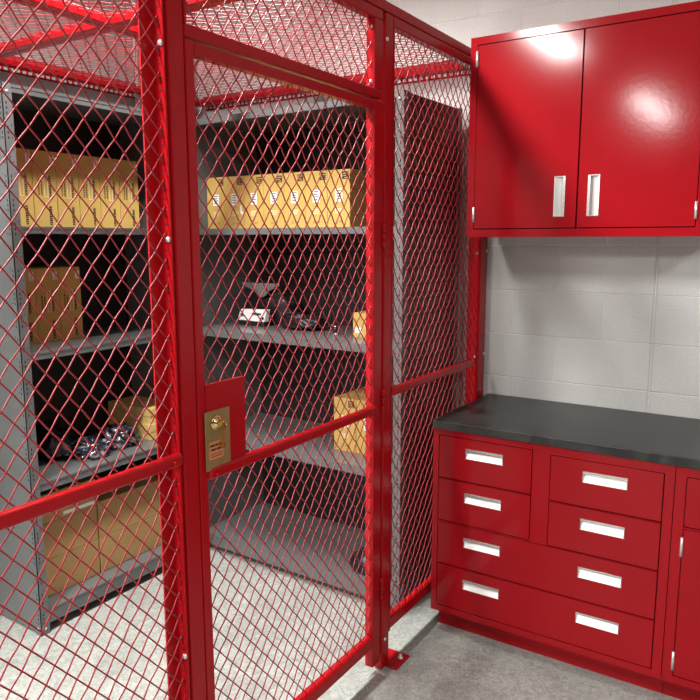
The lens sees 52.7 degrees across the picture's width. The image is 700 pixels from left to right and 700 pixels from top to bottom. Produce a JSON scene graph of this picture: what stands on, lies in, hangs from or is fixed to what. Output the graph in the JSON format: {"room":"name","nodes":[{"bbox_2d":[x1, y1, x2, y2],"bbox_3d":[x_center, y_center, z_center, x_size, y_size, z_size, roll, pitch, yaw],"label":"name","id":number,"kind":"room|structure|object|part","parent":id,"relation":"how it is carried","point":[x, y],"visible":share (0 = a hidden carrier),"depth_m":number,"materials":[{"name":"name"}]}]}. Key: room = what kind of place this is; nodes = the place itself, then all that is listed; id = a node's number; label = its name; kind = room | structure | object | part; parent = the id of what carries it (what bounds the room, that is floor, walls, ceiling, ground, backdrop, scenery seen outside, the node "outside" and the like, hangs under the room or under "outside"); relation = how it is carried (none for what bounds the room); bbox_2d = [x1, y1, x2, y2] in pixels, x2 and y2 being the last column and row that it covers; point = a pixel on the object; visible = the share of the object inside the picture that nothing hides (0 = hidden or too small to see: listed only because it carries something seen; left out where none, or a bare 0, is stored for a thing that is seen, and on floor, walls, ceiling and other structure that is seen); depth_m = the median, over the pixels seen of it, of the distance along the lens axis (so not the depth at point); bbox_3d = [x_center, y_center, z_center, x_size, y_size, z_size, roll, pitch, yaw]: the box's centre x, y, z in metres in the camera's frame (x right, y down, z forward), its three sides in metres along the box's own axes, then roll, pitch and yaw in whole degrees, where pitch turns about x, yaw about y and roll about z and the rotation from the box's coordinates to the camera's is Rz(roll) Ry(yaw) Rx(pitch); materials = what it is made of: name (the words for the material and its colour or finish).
{"room":"storage room","nodes":[
{"label":"storage room","id":0,"kind":"room"},
{"bbox_2d":[0,0,198,118],"bbox_3d":[-3.400,-0.480,0.511,0.150,4.100,9.000,6,11,33],"label":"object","id":1,"kind":"structure","parent":0,"point":[25,81],"depth_m":3.45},
{"bbox_2d":[0,56,140,98],"bbox_3d":[-1.759,-1.224,2.798,0.022,0.074,3.110,6,11,33],"label":"wall rail","id":2,"kind":"object","parent":1,"relation":"attached to","point":[17,57],"visible":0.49,"depth_m":3.41,"materials":[{"name":"red metal"}]},
{"bbox_2d":[0,0,109,54],"bbox_3d":[-1.717,-1.096,2.017,0.844,0.034,1.829,6,11,33],"label":"roof panel","id":3,"kind":"object","parent":2,"relation":"attached to","point":[57,34],"visible":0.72,"depth_m":2.62,"materials":[{"name":"red metal"}]},
{"bbox_2d":[0,28,306,106],"bbox_3d":[-0.868,-1.299,3.311,0.844,0.034,1.287,6,11,33],"label":"roof panel","id":4,"kind":"object","parent":2,"relation":"attached to","point":[12,62],"visible":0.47,"depth_m":3.28,"materials":[{"name":"red metal"}]},
{"bbox_2d":[130,0,140,108],"bbox_3d":[-1.131,-2.103,3.635,0.029,1.840,0.050,6,11,33],"label":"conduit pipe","id":5,"kind":"object","parent":1,"relation":"attached to","point":[132,1],"visible":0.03,"depth_m":3.72,"materials":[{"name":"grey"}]},
{"bbox_2d":[0,544,680,699],"bbox_3d":[-0.492,1.879,-0.937,6.980,0.120,9.150,6,11,33],"label":"floor","id":6,"kind":"structure","parent":0,"point":[445,662],"depth_m":2.83,"materials":[{"name":"concrete"}]},
{"bbox_2d":[0,81,161,636],"bbox_3d":[-1.242,0.026,3.302,0.467,2.236,0.924,6,11,33],"label":"shelving unit","id":7,"kind":"object","parent":6,"relation":"on","point":[15,123],"visible":0.38,"depth_m":3.24,"materials":[{"name":"grey metal"}]},
{"bbox_3d":[-1.488,0.082,2.927,0.447,2.221,0.003,6,11,33],"label":"panel","id":8,"kind":"part","parent":7,"relation":"part of","materials":[{"name":"grey metal"}]},
{"bbox_3d":[-1.302,0.102,2.815,0.057,2.236,0.030,-2,9,-12],"label":"post","id":9,"kind":"part","parent":7,"relation":"part of","materials":[{"name":"grey metal"}]},
{"bbox_2d":[16,148,34,225],"bbox_3d":[-1.473,-0.692,3.031,0.201,0.328,0.111,6,11,33],"label":"storage box","id":10,"kind":"object","parent":7,"relation":"on","point":[22,158],"visible":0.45,"depth_m":3.00,"materials":[{"name":"yellow cardboard"}]},
{"bbox_2d":[24,268,38,343],"bbox_3d":[-1.483,-0.193,3.091,0.201,0.328,0.111,6,11,33],"label":"storage box","id":11,"kind":"object","parent":7,"relation":"on","point":[29,280],"visible":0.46,"depth_m":3.06,"materials":[{"name":"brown cardboard"}]},
{"bbox_2d":[24,267,61,342],"bbox_3d":[-1.421,-0.208,3.186,0.201,0.328,0.111,6,11,33],"label":"storage box","id":12,"kind":"object","parent":7,"relation":"on","point":[50,282],"visible":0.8,"depth_m":3.13,"materials":[{"name":"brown cardboard"}]},
{"bbox_2d":[30,149,58,226],"bbox_3d":[-1.410,-0.707,3.126,0.201,0.328,0.111,6,11,33],"label":"storage box","id":13,"kind":"object","parent":7,"relation":"on","point":[42,159],"visible":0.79,"depth_m":3.07,"materials":[{"name":"yellow cardboard"}]},
{"bbox_2d":[36,420,78,461],"bbox_3d":[-1.381,0.413,3.250,0.285,0.168,0.226,6,11,33],"label":"plastic bag","id":14,"kind":"object","parent":7,"relation":"on","point":[51,443],"visible":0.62,"depth_m":3.19,"materials":[{"name":"black plastic"}]},
{"bbox_2d":[33,266,82,339],"bbox_3d":[-1.359,-0.223,3.280,0.201,0.328,0.111,6,11,33],"label":"storage box","id":15,"kind":"object","parent":7,"relation":"on","point":[72,281],"visible":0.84,"depth_m":3.23,"materials":[{"name":"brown cardboard"}]},
{"bbox_2d":[54,152,80,226],"bbox_3d":[-1.348,-0.722,3.220,0.201,0.328,0.111,6,11,33],"label":"storage box","id":16,"kind":"object","parent":7,"relation":"on","point":[64,161],"visible":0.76,"depth_m":3.16,"materials":[{"name":"yellow cardboard"}]},
{"bbox_2d":[46,539,99,596],"bbox_3d":[-1.389,0.969,3.268,0.331,0.169,0.293,6,11,33],"label":"carton","id":17,"kind":"object","parent":7,"relation":"on","point":[70,562],"visible":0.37,"depth_m":3.18,"materials":[{"name":"cardboard"}]},
{"bbox_2d":[43,505,97,560],"bbox_3d":[-1.389,0.804,3.243,0.331,0.165,0.293,6,11,33],"label":"carton","id":18,"kind":"object","parent":17,"relation":"on","point":[55,529],"visible":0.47,"depth_m":3.15,"materials":[{"name":"cardboard"}]},
{"bbox_2d":[40,476,95,524],"bbox_3d":[-1.389,0.657,3.220,0.331,0.132,0.293,6,11,33],"label":"carton","id":19,"kind":"object","parent":18,"relation":"on","point":[85,504],"visible":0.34,"depth_m":3.13,"materials":[{"name":"cardboard"}]},
{"bbox_3d":[-1.430,0.005,3.422,0.003,2.221,0.902,6,11,33],"label":"panel","id":20,"kind":"part","parent":7,"relation":"part of","materials":[{"name":"metal"}]},
{"bbox_3d":[-1.242,-1.061,3.132,0.446,0.030,0.901,6,11,33],"label":"shelf","id":21,"kind":"part","parent":7,"relation":"part of","materials":[{"name":"grey metal"}]},
{"bbox_3d":[-1.242,-0.539,3.213,0.446,0.030,0.901,6,11,33],"label":"shelf","id":22,"kind":"part","parent":7,"relation":"part of","materials":[{"name":"grey metal"}]},
{"bbox_2d":[77,155,101,227],"bbox_3d":[-1.286,-0.736,3.315,0.201,0.328,0.111,6,11,33],"label":"storage box","id":23,"kind":"object","parent":7,"relation":"on","point":[85,163],"visible":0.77,"depth_m":3.26,"materials":[{"name":"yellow cardboard"}]},
{"bbox_3d":[-1.241,-0.042,3.291,0.446,0.033,0.901,6,11,33],"label":"shelf","id":24,"kind":"part","parent":7,"relation":"part of","materials":[{"name":"grey metal"}]},
{"bbox_2d":[74,436,112,459],"bbox_3d":[-1.209,0.448,3.279,0.197,0.090,0.185,6,11,33],"label":"plastic bag","id":25,"kind":"object","parent":7,"relation":"on","point":[83,448],"visible":0.74,"depth_m":3.23,"materials":[{"name":"black plastic"}]},
{"bbox_3d":[-1.240,0.497,3.375,0.446,0.038,0.901,6,11,33],"label":"shelf","id":26,"kind":"part","parent":7,"relation":"part of","materials":[{"name":"grey metal"}]},
{"bbox_3d":[-1.240,1.059,3.463,0.446,0.065,0.901,6,11,33],"label":"shelf","id":27,"kind":"part","parent":7,"relation":"part of","materials":[{"name":"grey metal"}]},
{"bbox_2d":[98,157,120,227],"bbox_3d":[-1.224,-0.751,3.410,0.201,0.328,0.111,6,11,33],"label":"storage box","id":28,"kind":"object","parent":7,"relation":"on","point":[106,166],"visible":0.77,"depth_m":3.35,"materials":[{"name":"yellow cardboard"}]},
{"bbox_2d":[96,421,140,449],"bbox_3d":[-1.137,0.412,3.443,0.214,0.109,0.223,6,11,33],"label":"plastic bag","id":29,"kind":"object","parent":7,"relation":"on","point":[121,437],"visible":0.7,"depth_m":3.39,"materials":[{"name":"black plastic"}]},
{"bbox_2d":[118,159,139,227],"bbox_3d":[-1.162,-0.766,3.504,0.201,0.328,0.111,6,11,33],"label":"storage box","id":30,"kind":"object","parent":7,"relation":"on","point":[124,167],"visible":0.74,"depth_m":3.45,"materials":[{"name":"yellow cardboard"}]},
{"bbox_2d":[98,514,160,571],"bbox_3d":[-1.200,0.924,3.557,0.331,0.169,0.390,6,11,33],"label":"carton","id":31,"kind":"object","parent":7,"relation":"on","point":[109,545],"visible":0.34,"depth_m":3.44,"materials":[{"name":"cardboard"}]},
{"bbox_2d":[91,468,159,537],"bbox_3d":[-1.200,0.753,3.531,0.331,0.177,0.390,6,11,33],"label":"carton","id":32,"kind":"object","parent":31,"relation":"on","point":[115,504],"visible":0.33,"depth_m":3.43,"materials":[{"name":"cardboard"}]},
{"bbox_2d":[110,424,155,439],"bbox_3d":[-1.082,0.409,3.685,0.318,0.040,0.183,6,11,33],"label":"carton","id":33,"kind":"object","parent":7,"relation":"on","point":[141,433],"visible":0.19,"depth_m":3.55,"materials":[{"name":"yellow cardboard"}]},
{"bbox_2d":[108,417,155,432],"bbox_3d":[-1.080,0.370,3.674,0.318,0.040,0.183,6,11,33],"label":"carton","id":34,"kind":"object","parent":33,"relation":"on","point":[138,427],"visible":0.28,"depth_m":3.56,"materials":[{"name":"yellow cardboard"}]},
{"bbox_2d":[108,409,155,424],"bbox_3d":[-1.083,0.328,3.676,0.317,0.040,0.182,6,11,33],"label":"carton","id":35,"kind":"object","parent":34,"relation":"on","point":[116,414],"visible":0.43,"depth_m":3.59,"materials":[{"name":"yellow cardboard"}]},
{"bbox_2d":[108,395,154,416],"bbox_3d":[-1.080,0.289,3.665,0.318,0.040,0.183,6,11,33],"label":"carton","id":36,"kind":"object","parent":35,"relation":"on","point":[137,408],"visible":0.49,"depth_m":3.63,"materials":[{"name":"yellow cardboard"}]},
{"bbox_3d":[-0.996,-0.035,3.677,0.447,2.221,0.003,6,11,33],"label":"panel","id":37,"kind":"part","parent":7,"relation":"part of","materials":[{"name":"grey metal"}]},
{"bbox_2d":[163,0,205,699],"bbox_3d":[-0.385,0.177,1.780,0.095,2.405,0.106,6,11,33],"label":"post","id":38,"kind":"object","parent":6,"relation":"on","point":[172,9],"visible":0.67,"depth_m":1.72,"materials":[{"name":"red metal"}]},
{"bbox_2d":[0,0,189,699],"bbox_3d":[-0.755,0.216,1.222,0.053,2.320,1.215,6,11,33],"label":"wire mesh fence","id":39,"kind":"object","parent":38,"relation":"attached to","point":[152,72],"visible":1,"depth_m":1.59,"materials":[{"name":"red metal"}]},
{"bbox_3d":[-0.745,0.346,1.238,0.021,0.034,1.210,6,11,33],"label":"rail","id":40,"kind":"part","parent":39,"relation":"part of","materials":[{"name":"red metal"}]},
{"bbox_2d":[20,0,218,27],"bbox_3d":[-0.971,-1.022,1.540,0.929,0.034,1.829,6,11,33],"label":"roof panel","id":41,"kind":"object","parent":39,"relation":"on","point":[78,11],"visible":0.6,"depth_m":2.40,"materials":[{"name":"red metal"}]},
{"bbox_2d":[182,0,382,99],"bbox_3d":[-0.151,-0.931,2.002,0.034,0.285,0.912,6,11,33],"label":"transom panel","id":42,"kind":"object","parent":38,"relation":"attached to","point":[373,88],"visible":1,"depth_m":2.07,"materials":[{"name":"red metal"}]},
{"bbox_3d":[-0.151,-1.056,1.983,0.034,0.033,0.911,6,11,33],"label":"rail","id":43,"kind":"part","parent":42,"relation":"part of","materials":[{"name":"red metal"}]},
{"bbox_2d":[196,90,462,608],"bbox_3d":[-0.152,-0.009,3.514,1.265,2.236,0.530,6,11,34],"label":"shelving unit","id":44,"kind":"object","parent":6,"relation":"on","point":[204,171],"visible":0.41,"depth_m":3.65,"materials":[{"name":"grey metal"}]},
{"bbox_2d":[206,177,225,228],"bbox_3d":[-0.604,-0.768,3.733,0.124,0.259,0.301,6,11,33],"label":"storage box","id":45,"kind":"object","parent":44,"relation":"on","point":[212,207],"visible":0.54,"depth_m":3.61,"materials":[{"name":"yellow cardboard"}]},
{"bbox_3d":[-0.664,-0.065,3.865,0.003,2.221,0.510,6,11,34],"label":"panel","id":46,"kind":"part","parent":44,"relation":"part of","materials":[{"name":"metal"}]},
{"bbox_2d":[225,176,244,228],"bbox_3d":[-0.498,-0.758,3.665,0.124,0.259,0.301,6,11,33],"label":"storage box","id":47,"kind":"object","parent":44,"relation":"on","point":[232,197],"visible":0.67,"depth_m":3.54,"materials":[{"name":"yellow cardboard"}]},
{"bbox_2d":[244,174,263,227],"bbox_3d":[-0.393,-0.748,3.598,0.124,0.259,0.301,6,11,33],"label":"storage box","id":48,"kind":"object","parent":44,"relation":"on","point":[251,187],"visible":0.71,"depth_m":3.47,"materials":[{"name":"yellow cardboard"}]},
{"bbox_2d":[239,309,269,326],"bbox_3d":[-0.506,-0.173,3.706,0.201,0.090,0.042,6,11,33],"label":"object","id":49,"kind":"object","parent":44,"relation":"on","point":[254,320],"visible":0.77,"depth_m":3.69,"materials":[{"name":"white plastic"}]},
{"bbox_2d":[242,280,300,324],"bbox_3d":[-0.420,-0.258,3.779,0.341,0.236,0.159,6,11,33],"label":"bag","id":50,"kind":"object","parent":44,"relation":"on","point":[259,288],"visible":0.59,"depth_m":3.71,"materials":[{"name":"black plastic"}]},
{"bbox_2d":[263,173,284,227],"bbox_3d":[-0.287,-0.737,3.530,0.124,0.259,0.301,6,11,33],"label":"storage box","id":51,"kind":"object","parent":44,"relation":"on","point":[269,201],"visible":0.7,"depth_m":3.40,"materials":[{"name":"yellow cardboard"}]},
{"bbox_2d":[284,172,305,227],"bbox_3d":[-0.182,-0.727,3.462,0.124,0.259,0.301,6,11,33],"label":"storage box","id":52,"kind":"object","parent":44,"relation":"on","point":[291,202],"visible":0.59,"depth_m":3.34,"materials":[{"name":"yellow cardboard"}]},
{"bbox_3d":[-0.153,-0.575,3.426,1.242,0.030,0.507,6,11,34],"label":"shelf","id":53,"kind":"part","parent":44,"relation":"part of","materials":[{"name":"grey metal"}]},
{"bbox_3d":[-0.152,-0.077,3.503,1.242,0.038,0.507,6,11,34],"label":"shelf","id":54,"kind":"part","parent":44,"relation":"part of","materials":[{"name":"grey metal"}]},
{"bbox_3d":[-0.151,1.027,3.676,1.242,0.060,0.507,6,11,34],"label":"shelf","id":55,"kind":"part","parent":44,"relation":"part of","materials":[{"name":"grey metal"}]},
{"bbox_2d":[279,312,328,330],"bbox_3d":[-0.241,-0.148,3.554,0.290,0.087,0.162,6,11,33],"label":"bundle","id":56,"kind":"object","parent":44,"relation":"on","point":[293,325],"visible":0.77,"depth_m":3.50,"materials":[{"name":"black plastic"}]},
{"bbox_2d":[305,170,327,226],"bbox_3d":[-0.076,-0.716,3.395,0.124,0.259,0.301,6,11,33],"label":"storage box","id":57,"kind":"object","parent":44,"relation":"on","point":[311,182],"visible":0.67,"depth_m":3.27,"materials":[{"name":"yellow cardboard"}]},
{"bbox_3d":[-0.151,0.473,3.589,1.242,0.038,0.507,6,11,34],"label":"shelf","id":58,"kind":"part","parent":44,"relation":"part of","materials":[{"name":"grey metal"}]},
{"bbox_3d":[-0.006,-0.043,3.721,1.243,2.221,0.004,6,11,34],"label":"panel","id":59,"kind":"part","parent":44,"relation":"part of","materials":[{"name":"metal"}]},
{"bbox_3d":[-0.153,-1.097,3.344,1.242,0.029,0.507,6,11,34],"label":"shelf","id":60,"kind":"part","parent":44,"relation":"part of","materials":[{"name":"grey metal"}]},
{"bbox_2d":[333,325,337,334],"bbox_3d":[-0.069,-0.094,3.343,0.026,0.045,0.026,6,11,33],"label":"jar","id":61,"kind":"object","parent":44,"relation":"on","point":[335,327],"visible":0.82,"depth_m":3.33,"materials":[{"name":"black glass"}]},
{"bbox_2d":[327,169,365,226],"bbox_3d":[0.029,-0.706,3.327,0.124,0.259,0.301,6,11,33],"label":"storage box","id":62,"kind":"object","parent":44,"relation":"on","point":[330,185],"visible":0.6,"depth_m":3.21,"materials":[{"name":"yellow cardboard"}]},
{"bbox_2d":[334,387,365,452],"bbox_3d":[0.056,0.337,3.491,0.124,0.259,0.301,6,11,33],"label":"storage box","id":63,"kind":"object","parent":44,"relation":"on","point":[360,390],"visible":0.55,"depth_m":3.37,"materials":[{"name":"yellow cardboard"}]},
{"bbox_2d":[350,547,364,575],"bbox_3d":[0.096,0.991,3.323,0.220,0.120,0.126,6,11,33],"label":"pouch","id":64,"kind":"object","parent":44,"relation":"on","point":[359,555],"visible":0.21,"depth_m":3.31,"materials":[{"name":"black plastic"}]},
{"bbox_2d":[353,311,365,337],"bbox_3d":[0.103,-0.119,3.281,0.129,0.114,0.131,6,11,33],"label":"box","id":65,"kind":"object","parent":44,"relation":"on","point":[356,314],"visible":0.32,"depth_m":3.24,"materials":[{"name":"yellow cardboard"}]},
{"bbox_2d":[356,395,392,454],"bbox_3d":[0.163,0.348,3.423,0.124,0.259,0.301,6,11,33],"label":"storage box","id":66,"kind":"object","parent":44,"relation":"on","point":[363,400],"visible":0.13,"depth_m":3.32,"materials":[{"name":"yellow cardboard"}]},
{"bbox_3d":[0.213,0.077,2.964,0.057,2.236,0.030,-2,9,-10],"label":"post","id":67,"kind":"part","parent":44,"relation":"part of","materials":[{"name":"grey metal"}]},
{"bbox_3d":[0.360,0.043,3.163,0.004,2.221,0.510,6,11,34],"label":"panel","id":68,"kind":"part","parent":44,"relation":"part of","materials":[{"name":"metal"}]},
{"bbox_3d":[0.497,0.013,3.369,0.030,2.236,0.057,-2,9,-10],"label":"post","id":69,"kind":"part","parent":44,"relation":"part of","materials":[{"name":"grey metal"}]},
{"bbox_2d":[374,12,409,670],"bbox_3d":[0.159,0.047,2.608,0.096,2.405,0.144,6,11,33],"label":"post","id":70,"kind":"object","parent":6,"relation":"on","point":[390,658],"visible":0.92,"depth_m":2.55,"materials":[{"name":"red metal"}]},
{"bbox_2d":[183,38,385,699],"bbox_3d":[-0.128,0.235,2.176,0.079,2.063,0.920,6,11,33],"label":"door","id":71,"kind":"structure","parent":70,"relation":"attached to","point":[220,405],"depth_m":2.10,"materials":[{"name":"red metal"}]},
{"bbox_3d":[-0.329,0.202,1.868,0.010,0.248,0.146,6,11,33],"label":"lock plate","id":72,"kind":"part","parent":71,"relation":"part of","materials":[{"name":"red paint"}]},
{"bbox_3d":[-0.157,-0.767,2.017,0.034,0.027,0.828,6,11,33],"label":"rail","id":73,"kind":"part","parent":71,"relation":"part of","materials":[{"name":"red metal"}]},
{"bbox_3d":[-0.139,0.267,2.173,0.021,0.034,0.838,6,11,33],"label":"rail","id":74,"kind":"part","parent":71,"relation":"part of","materials":[{"name":"red metal"}]},
{"bbox_3d":[-0.155,1.155,2.317,0.034,0.042,0.828,6,11,33],"label":"rail","id":75,"kind":"part","parent":71,"relation":"part of","materials":[{"name":"red metal"}]},
{"bbox_3d":[0.170,1.229,2.807,0.096,0.008,0.110,6,11,33],"label":"plate","id":76,"kind":"part","parent":70,"relation":"part of","materials":[{"name":"red paint"}]},
{"bbox_2d":[465,237,487,403],"bbox_3d":[0.592,-0.067,3.317,0.070,2.399,0.080,6,11,33],"label":"post","id":77,"kind":"object","parent":6,"relation":"on","point":[481,264],"visible":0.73,"depth_m":3.28,"materials":[{"name":"red metal"}]},
{"bbox_2d":[389,16,478,630],"bbox_3d":[0.365,-0.074,2.930,0.044,2.265,0.824,6,11,33],"label":"wire mesh fence","id":78,"kind":"object","parent":77,"relation":"attached to","point":[401,28],"visible":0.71,"depth_m":2.81,"materials":[{"name":"red metal"}]},
{"bbox_2d":[114,0,470,83],"bbox_3d":[-0.122,-1.225,2.833,0.929,0.034,1.287,6,11,33],"label":"roof panel","id":79,"kind":"object","parent":78,"relation":"on","point":[384,5],"visible":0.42,"depth_m":2.67,"materials":[{"name":"red metal"}]},
{"bbox_3d":[0.363,1.018,3.107,0.030,0.045,0.815,6,11,33],"label":"rail","id":80,"kind":"part","parent":78,"relation":"part of","materials":[{"name":"red metal"}]},
{"bbox_3d":[0.356,0.105,2.921,0.020,0.034,0.740,6,11,33],"label":"rail","id":81,"kind":"part","parent":78,"relation":"part of","materials":[{"name":"red metal"}]},
{"bbox_3d":[0.362,-1.178,2.764,0.034,0.033,0.815,6,11,33],"label":"rail","id":82,"kind":"part","parent":78,"relation":"part of","materials":[{"name":"red metal"}]},
{"bbox_2d":[431,428,676,692],"bbox_3d":[0.886,0.757,2.960,0.915,0.891,0.590,6,11,33],"label":"base cabinet","id":83,"kind":"object","parent":6,"relation":"on","point":[561,554],"visible":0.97,"depth_m":2.68,"materials":[{"name":"red metal"}]},
{"bbox_3d":[0.535,0.973,2.880,0.156,0.043,0.019,6,11,33],"label":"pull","id":84,"kind":"part","parent":83,"relation":"part of","materials":[{"name":"white metal"}]},
{"bbox_3d":[0.534,0.793,2.853,0.156,0.043,0.019,6,11,33],"label":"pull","id":85,"kind":"part","parent":83,"relation":"part of","materials":[{"name":"white metal"}]},
{"bbox_3d":[0.533,0.604,2.824,0.156,0.043,0.019,6,11,33],"label":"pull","id":86,"kind":"part","parent":83,"relation":"part of","materials":[{"name":"white metal"}]},
{"bbox_3d":[0.534,0.629,2.831,0.386,0.176,0.020,6,11,33],"label":"drawer","id":87,"kind":"part","parent":83,"relation":"part of","materials":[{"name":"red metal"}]},
{"bbox_3d":[0.534,0.422,2.795,0.156,0.043,0.019,6,11,33],"label":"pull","id":88,"kind":"part","parent":83,"relation":"part of","materials":[{"name":"white metal"}]},
{"bbox_3d":[0.534,0.449,2.803,0.386,0.174,0.020,6,11,33],"label":"drawer","id":89,"kind":"part","parent":83,"relation":"part of","materials":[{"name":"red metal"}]},
{"bbox_3d":[0.730,1.019,2.764,0.851,0.180,0.020,6,11,33],"label":"drawer","id":90,"kind":"part","parent":83,"relation":"part of","materials":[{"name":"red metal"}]},
{"bbox_3d":[0.730,0.834,2.735,0.851,0.178,0.020,6,11,33],"label":"drawer","id":91,"kind":"part","parent":83,"relation":"part of","materials":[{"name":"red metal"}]},
{"bbox_3d":[0.922,1.014,2.633,0.156,0.043,0.019,6,11,33],"label":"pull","id":92,"kind":"part","parent":83,"relation":"part of","materials":[{"name":"white metal"}]},
{"bbox_3d":[0.922,0.835,2.605,0.156,0.043,0.019,6,11,33],"label":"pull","id":93,"kind":"part","parent":83,"relation":"part of","materials":[{"name":"white metal"}]},
{"bbox_3d":[0.921,0.649,2.576,0.156,0.043,0.019,6,11,33],"label":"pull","id":94,"kind":"part","parent":83,"relation":"part of","materials":[{"name":"white metal"}]},
{"bbox_3d":[0.922,0.673,2.583,0.391,0.172,0.020,6,11,33],"label":"drawer","id":95,"kind":"part","parent":83,"relation":"part of","materials":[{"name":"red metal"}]},
{"bbox_3d":[0.921,0.469,2.548,0.156,0.043,0.019,6,11,33],"label":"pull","id":96,"kind":"part","parent":83,"relation":"part of","materials":[{"name":"white metal"}]},
{"bbox_3d":[0.922,0.494,2.555,0.391,0.173,0.020,6,11,33],"label":"drawer","id":97,"kind":"part","parent":83,"relation":"part of","materials":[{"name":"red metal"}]},
{"bbox_2d":[661,466,699,699],"bbox_3d":[1.653,0.834,2.466,0.915,0.891,0.595,6,11,33],"label":"base cabinet","id":98,"kind":"object","parent":6,"relation":"on","point":[680,676],"visible":0.95,"depth_m":2.44,"materials":[{"name":"red metal"}]},
{"bbox_2d":[433,393,699,469],"bbox_3d":[1.272,0.339,2.638,1.840,0.034,0.600,6,11,33],"label":"countertop","id":99,"kind":"structure","parent":98,"relation":"on","point":[643,436],"depth_m":2.76,"materials":[{"name":"black stone"}]},
{"bbox_3d":[1.313,0.898,2.362,0.392,0.543,0.020,6,11,33],"label":"door","id":100,"kind":"part","parent":98,"relation":"part of","materials":[{"name":"red metal"}]},
{"bbox_3d":[1.313,0.533,2.305,0.392,0.173,0.020,6,11,33],"label":"drawer","id":101,"kind":"part","parent":98,"relation":"part of","materials":[{"name":"red metal"}]},
{"bbox_2d":[195,0,699,418],"bbox_3d":[1.954,-0.791,2.468,6.980,4.100,0.150,6,11,33],"label":"wall","id":102,"kind":"structure","parent":0,"point":[607,322],"depth_m":3.12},
{"bbox_2d":[203,61,469,110],"bbox_3d":[-0.132,-1.358,3.644,1.700,0.074,0.022,6,11,33],"label":"wall rail","id":103,"kind":"object","parent":102,"relation":"attached to","point":[466,74],"visible":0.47,"depth_m":3.74,"materials":[{"name":"red metal"}]},
{"bbox_2d":[466,1,699,236],"bbox_3d":[0.959,-0.850,2.804,0.901,0.790,0.356,6,11,33],"label":"upper cabinet","id":104,"kind":"object","parent":102,"relation":"attached to","point":[587,127],"visible":1,"depth_m":2.64,"materials":[{"name":"red metal"}]},
{"bbox_3d":[0.696,-0.848,2.784,0.417,0.722,0.020,6,11,33],"label":"door","id":105,"kind":"part","parent":104,"relation":"part of","materials":[{"name":"red metal"}]},
{"bbox_3d":[0.816,-0.596,2.741,0.043,0.154,0.019,6,11,33],"label":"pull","id":106,"kind":"part","parent":104,"relation":"part of","materials":[{"name":"white metal"}]},
{"bbox_3d":[0.923,-0.585,2.672,0.043,0.154,0.019,6,11,33],"label":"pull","id":107,"kind":"part","parent":104,"relation":"part of","materials":[{"name":"white metal"}]},
{"bbox_3d":[1.050,-0.813,2.558,0.413,0.722,0.020,6,11,33],"label":"door","id":108,"kind":"part","parent":104,"relation":"part of","materials":[{"name":"red metal"}]}
]}

